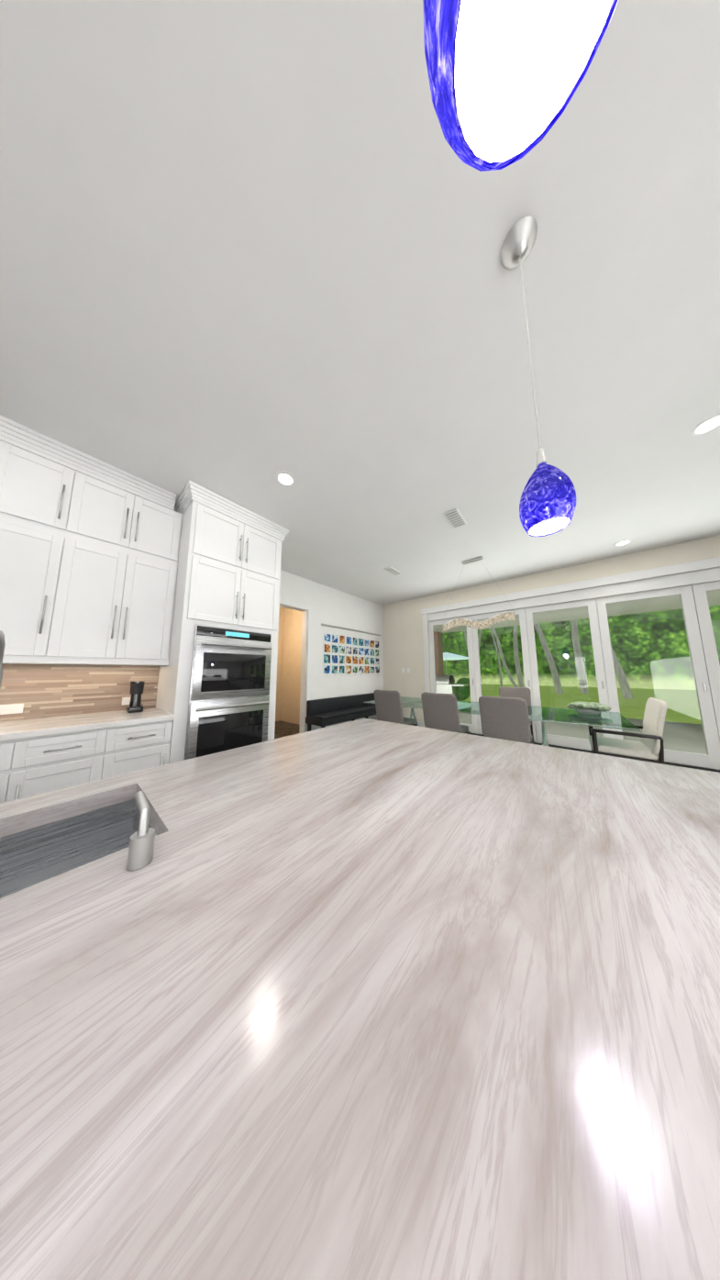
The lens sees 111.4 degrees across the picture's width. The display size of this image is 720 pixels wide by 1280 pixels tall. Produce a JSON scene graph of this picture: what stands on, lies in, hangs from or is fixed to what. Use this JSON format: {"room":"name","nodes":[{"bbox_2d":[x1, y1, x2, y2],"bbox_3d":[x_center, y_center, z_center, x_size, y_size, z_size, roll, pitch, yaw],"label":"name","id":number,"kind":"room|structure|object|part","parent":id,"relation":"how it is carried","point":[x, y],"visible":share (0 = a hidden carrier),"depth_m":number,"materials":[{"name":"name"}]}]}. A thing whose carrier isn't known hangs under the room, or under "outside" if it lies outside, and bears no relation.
{"room":"kitchen","nodes":[
{"label":"kitchen","id":0,"kind":"room"},
{"bbox_2d":[0,433,88,664],"bbox_3d":[-2.526,-0.633,1.879,0.358,1.556,0.427,-6,-9,40],"label":"upper cabinet","id":1,"kind":"object","parent":0,"relation":"attached to","point":[42,493],"depth_m":1.80,"materials":[{"name":"white paint"}]},
{"bbox_2d":[0,794,157,893],"bbox_3d":[-0.222,0.881,0.265,1.501,0.884,2.622,-6,-9,40],"label":"sink","id":2,"kind":"object","parent":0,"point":[30,852],"depth_m":0.66,"materials":[{"name":"grey metal"}]},
{"bbox_2d":[0,772,458,1279],"bbox_3d":[-0.402,0.379,0.007,1.724,0.045,0.800,-6,-9,40],"label":"island countertop","id":3,"kind":"structure","parent":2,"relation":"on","point":[163,1116],"depth_m":0.20,"materials":[{"name":"grey stone"}]},
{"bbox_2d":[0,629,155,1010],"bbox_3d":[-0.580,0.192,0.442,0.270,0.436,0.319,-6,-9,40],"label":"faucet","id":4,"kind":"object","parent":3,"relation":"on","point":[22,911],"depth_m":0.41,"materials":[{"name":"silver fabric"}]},
{"bbox_2d":[132,718,719,1279],"bbox_3d":[0.276,0.480,0.810,1.724,0.045,1.311,-6,-9,40],"label":"island countertop","id":5,"kind":"structure","parent":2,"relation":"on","point":[502,957],"depth_m":0.30,"materials":[{"name":"grey stone"}]},
{"bbox_2d":[62,469,183,664],"bbox_3d":[-2.210,-0.586,2.254,0.358,1.556,0.787,-6,-9,40],"label":"upper cabinet","id":6,"kind":"object","parent":0,"relation":"attached to","point":[115,582],"depth_m":2.14,"materials":[{"name":"white paint"}]},
{"bbox_2d":[275,606,284,721],"bbox_3d":[-2.262,0.600,6.600,0.150,3.050,3.820,-6,-9,40],"label":"wall","id":7,"kind":"structure","parent":0,"point":[282,609],"depth_m":6.60,"materials":[{"name":"paint"}]},
{"bbox_2d":[274,720,300,739],"bbox_3d":[0.166,1.446,0.972,11.000,0.060,9.100,-6,-9,40],"label":"floor","id":8,"kind":"structure","parent":0,"point":[283,729],"depth_m":5.51,"materials":[{"name":"brown wood"}]},
{"bbox_2d":[0,726,121,802],"bbox_3d":[-2.318,1.066,1.665,0.668,0.880,0.834,-6,-9,40],"label":"base cabinet","id":9,"kind":"object","parent":8,"relation":"on","point":[30,766],"depth_m":1.60,"materials":[{"name":"white paint"}]},
{"bbox_2d":[0,708,172,741],"bbox_3d":[-2.201,0.625,1.842,0.671,0.040,1.171,-6,-9,40],"label":"countertop","id":10,"kind":"structure","parent":9,"relation":"on","point":[14,729],"depth_m":1.79,"materials":[{"name":"white stone"}]},
{"bbox_2d":[126,680,144,712],"bbox_3d":[-2.060,0.518,2.260,0.120,0.274,0.100,-6,-9,40],"label":"coffee grinder","id":11,"kind":"object","parent":10,"relation":"on","point":[137,687],"visible":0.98,"depth_m":2.23,"materials":[{"name":"black plastic"}]},
{"bbox_2d":[117,719,172,776],"bbox_3d":[-1.979,1.117,2.066,0.668,0.880,0.450,-6,-9,40],"label":"base cabinet","id":12,"kind":"object","parent":8,"relation":"on","point":[143,746],"depth_m":1.93,"materials":[{"name":"white paint"}]},
{"bbox_2d":[154,491,285,763],"bbox_3d":[-1.513,0.165,2.721,0.706,2.931,0.960,-6,-9,40],"label":"tall cabinet","id":13,"kind":"object","parent":8,"relation":"on","point":[217,685],"depth_m":2.43,"materials":[{"name":"white paint"}]},
{"bbox_2d":[182,623,272,776],"bbox_3d":[-1.236,0.540,2.441,0.108,1.315,0.760,-6,-9,40],"label":"wall oven","id":14,"kind":"object","parent":13,"relation":"in","point":[228,689],"depth_m":2.38,"materials":[{"name":"silver metal"}]},
{"bbox_2d":[305,692,376,731],"bbox_3d":[-0.006,1.570,5.200,0.470,0.760,2.488,-6,-9,40],"label":"bench","id":15,"kind":"object","parent":8,"relation":"on","point":[323,713],"visible":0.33,"depth_m":4.69,"materials":[{"name":"black leather"}]},
{"bbox_3d":[2.462,1.643,2.861,6.020,0.011,2.600,-6,-9,40],"label":"rug","id":16,"kind":"object","parent":8,"relation":"on","visible":0},
{"bbox_2d":[373,689,416,725],"bbox_3d":[0.564,1.280,3.906,0.485,0.982,0.577,-6,-9,40],"label":"dining chair","id":17,"kind":"object","parent":16,"relation":"on","point":[388,706],"visible":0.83,"depth_m":3.75,"materials":[{"name":"grey fabric"}]},
{"bbox_2d":[421,691,470,734],"bbox_3d":[1.193,1.212,3.384,0.485,0.982,0.577,-6,-9,40],"label":"dining chair","id":18,"kind":"object","parent":16,"relation":"on","point":[440,711],"visible":0.71,"depth_m":3.22,"materials":[{"name":"grey fabric"}]},
{"bbox_2d":[363,696,640,745],"bbox_3d":[1.685,1.366,3.658,3.220,0.739,1.220,-6,-9,40],"label":"dining table","id":19,"kind":"object","parent":16,"relation":"on","point":[617,720],"visible":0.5,"depth_m":3.00,"materials":[{"name":"clear glass"}]},
{"bbox_2d":[567,701,612,714],"bbox_3d":[2.869,0.850,3.091,0.424,0.133,0.368,-6,-9,40],"label":"centerpiece","id":20,"kind":"object","parent":19,"relation":"on","point":[590,707],"visible":1,"depth_m":3.02,"materials":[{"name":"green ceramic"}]},
{"bbox_2d":[478,695,535,744],"bbox_3d":[1.760,1.151,2.913,0.485,0.982,0.577,-6,-9,40],"label":"dining chair","id":21,"kind":"object","parent":16,"relation":"on","point":[507,718],"visible":0.69,"depth_m":2.75,"materials":[{"name":"grey fabric"}]},
{"bbox_2d":[499,686,534,740],"bbox_3d":[2.612,1.308,4.168,0.485,0.982,0.577,-6,-9,40],"label":"dining chair","id":22,"kind":"object","parent":16,"relation":"on","point":[524,693],"visible":0.38,"depth_m":4.34,"materials":[{"name":"grey fabric"}]},
{"bbox_2d":[589,697,667,764],"bbox_3d":[2.816,1.107,2.590,0.577,0.982,0.550,-6,-9,40],"label":"dining chair","id":23,"kind":"object","parent":16,"relation":"on","point":[650,745],"visible":0.85,"depth_m":2.46,"materials":[{"name":"white fabric"}]},
{"bbox_3d":[2.807,1.266,2.577,0.534,0.663,0.550,-6,-9,40],"label":"frame","id":24,"kind":"part","parent":23,"relation":"part of","materials":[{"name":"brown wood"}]},
{"bbox_2d":[280,607,302,724],"bbox_3d":[-1.264,0.530,6.074,2.040,3.050,0.150,-6,-9,40],"label":"wall","id":25,"kind":"structure","parent":0,"point":[288,688],"depth_m":6.39,"materials":[{"name":"paint"}]},
{"bbox_2d":[279,569,383,730],"bbox_3d":[-0.576,0.417,5.198,0.150,3.050,3.820,-6,-9,40],"label":"wall","id":26,"kind":"structure","parent":0,"point":[332,606],"depth_m":5.21,"materials":[{"name":"paint"}]},
{"bbox_2d":[322,623,380,675],"bbox_3d":[-0.111,0.278,5.638,0.020,1.035,2.037,-6,-9,40],"label":"display","id":27,"kind":"object","parent":26,"relation":"attached to","point":[353,660],"visible":0.98,"depth_m":5.48,"materials":[{"name":"multicoloured paper"}]},
{"bbox_2d":[0,0,719,607],"bbox_3d":[0.158,-1.649,1.365,11.000,0.080,9.100,-6,-9,40],"label":"ceiling","id":28,"kind":"structure","parent":0,"point":[250,250],"depth_m":1.12,"materials":[{"name":"paint"}]},
{"bbox_2d":[276,471,294,486],"bbox_3d":[-0.691,-1.486,2.275,0.169,0.008,0.169,-4,-8,31],"label":"recessed light","id":29,"kind":"object","parent":28,"relation":"in","point":[283,478],"depth_m":2.27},
{"bbox_2d":[383,567,401,575],"bbox_3d":[0.582,-1.220,4.371,0.160,0.014,0.360,-6,-9,40],"label":"ceiling vent","id":30,"kind":"object","parent":28,"relation":"in","point":[391,570],"depth_m":4.35,"materials":[{"name":"white metal"}]},
{"bbox_2d":[443,508,467,528],"bbox_3d":[1.116,-1.412,2.872,0.160,0.014,0.360,-6,-9,40],"label":"ceiling vent","id":31,"kind":"object","parent":28,"relation":"in","point":[455,518],"depth_m":2.86,"materials":[{"name":"white metal"}]},
{"bbox_2d":[443,611,515,632],"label":"chandelier","id":32,"kind":"object","parent":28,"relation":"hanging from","point":[498,617],"depth_m":3.71,"materials":[{"name":"beige fabric"}]},
{"bbox_2d":[462,556,506,598],"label":"chandelier","id":33,"kind":"object","parent":28,"relation":"hanging from","point":[480,558],"depth_m":3.91,"materials":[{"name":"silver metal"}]},
{"bbox_2d":[422,0,618,171],"bbox_3d":[0.133,-1.108,0.268,0.162,1.266,0.162,-6,-9,40],"label":"pendant light","id":34,"kind":"object","parent":28,"relation":"hanging from","point":[506,77],"visible":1,"depth_m":0.21,"materials":[{"name":"blue glass"}]},
{"bbox_2d":[500,215,576,536],"bbox_3d":[0.663,-1.024,0.946,0.162,1.266,0.162,-6,-9,40],"label":"pendant light","id":35,"kind":"object","parent":28,"relation":"hanging from","point":[548,504],"visible":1,"depth_m":0.86,"materials":[{"name":"blue glass"}]},
{"bbox_3d":[0.663,-1.145,0.962,0.130,1.020,0.130,-6,-9,40],"label":"cord","id":36,"kind":"part","parent":35,"relation":"part of","materials":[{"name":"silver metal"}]},
{"bbox_3d":[0.664,-0.520,0.882,0.162,0.250,0.162,-6,-9,40],"label":"lamp shade","id":37,"kind":"part","parent":35,"relation":"part of","materials":[{"name":"blue glass"}]},
{"bbox_2d":[613,539,632,545],"bbox_3d":[3.665,-1.351,3.428,0.169,0.008,0.169,0,-7,1],"label":"recessed light","id":38,"kind":"object","parent":28,"relation":"in","point":[627,541],"depth_m":3.42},
{"bbox_2d":[690,413,719,435],"bbox_3d":[2.535,-1.558,1.779,0.169,0.008,0.169,-4,-8,31],"label":"recessed light","id":39,"kind":"object","parent":28,"relation":"in","point":[704,427],"depth_m":1.79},
{"bbox_2d":[382,534,719,722],"bbox_3d":[3.956,0.229,3.807,8.600,3.050,0.150,-6,-9,40],"label":"wall","id":40,"kind":"structure","parent":0,"point":[403,641],"depth_m":5.33,"materials":[{"name":"paint"}]},
{"bbox_2d":[279,598,425,733],"bbox_3d":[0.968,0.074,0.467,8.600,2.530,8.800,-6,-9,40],"label":"door frame","id":41,"kind":"structure","parent":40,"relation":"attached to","point":[306,665],"depth_m":4.59,"materials":[{"name":"white wood"}]},
{"bbox_2d":[401,667,410,672],"bbox_3d":[1.126,0.742,6.027,0.206,0.090,0.009,-6,-9,40],"label":"switch plates","id":42,"kind":"object","parent":40,"relation":"attached to","point":[403,670],"visible":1,"depth_m":6.02,"materials":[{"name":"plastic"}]},
{"bbox_2d":[421,556,719,772],"bbox_3d":[3.786,0.391,3.895,5.900,2.750,0.185,-6,-9,40],"label":"door","id":43,"kind":"structure","parent":40,"relation":"in","point":[692,587],"depth_m":3.86,"materials":[{"name":"metal"}]},
{"label":"outside","id":44,"kind":"structure","parent":0,"visible":0},
{"bbox_2d":[434,589,719,754],"bbox_3d":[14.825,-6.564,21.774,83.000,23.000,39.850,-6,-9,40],"label":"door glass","id":45,"kind":"object","parent":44,"point":[652,666],"depth_m":17.04,"materials":[{"name":"glass"}]}
]}

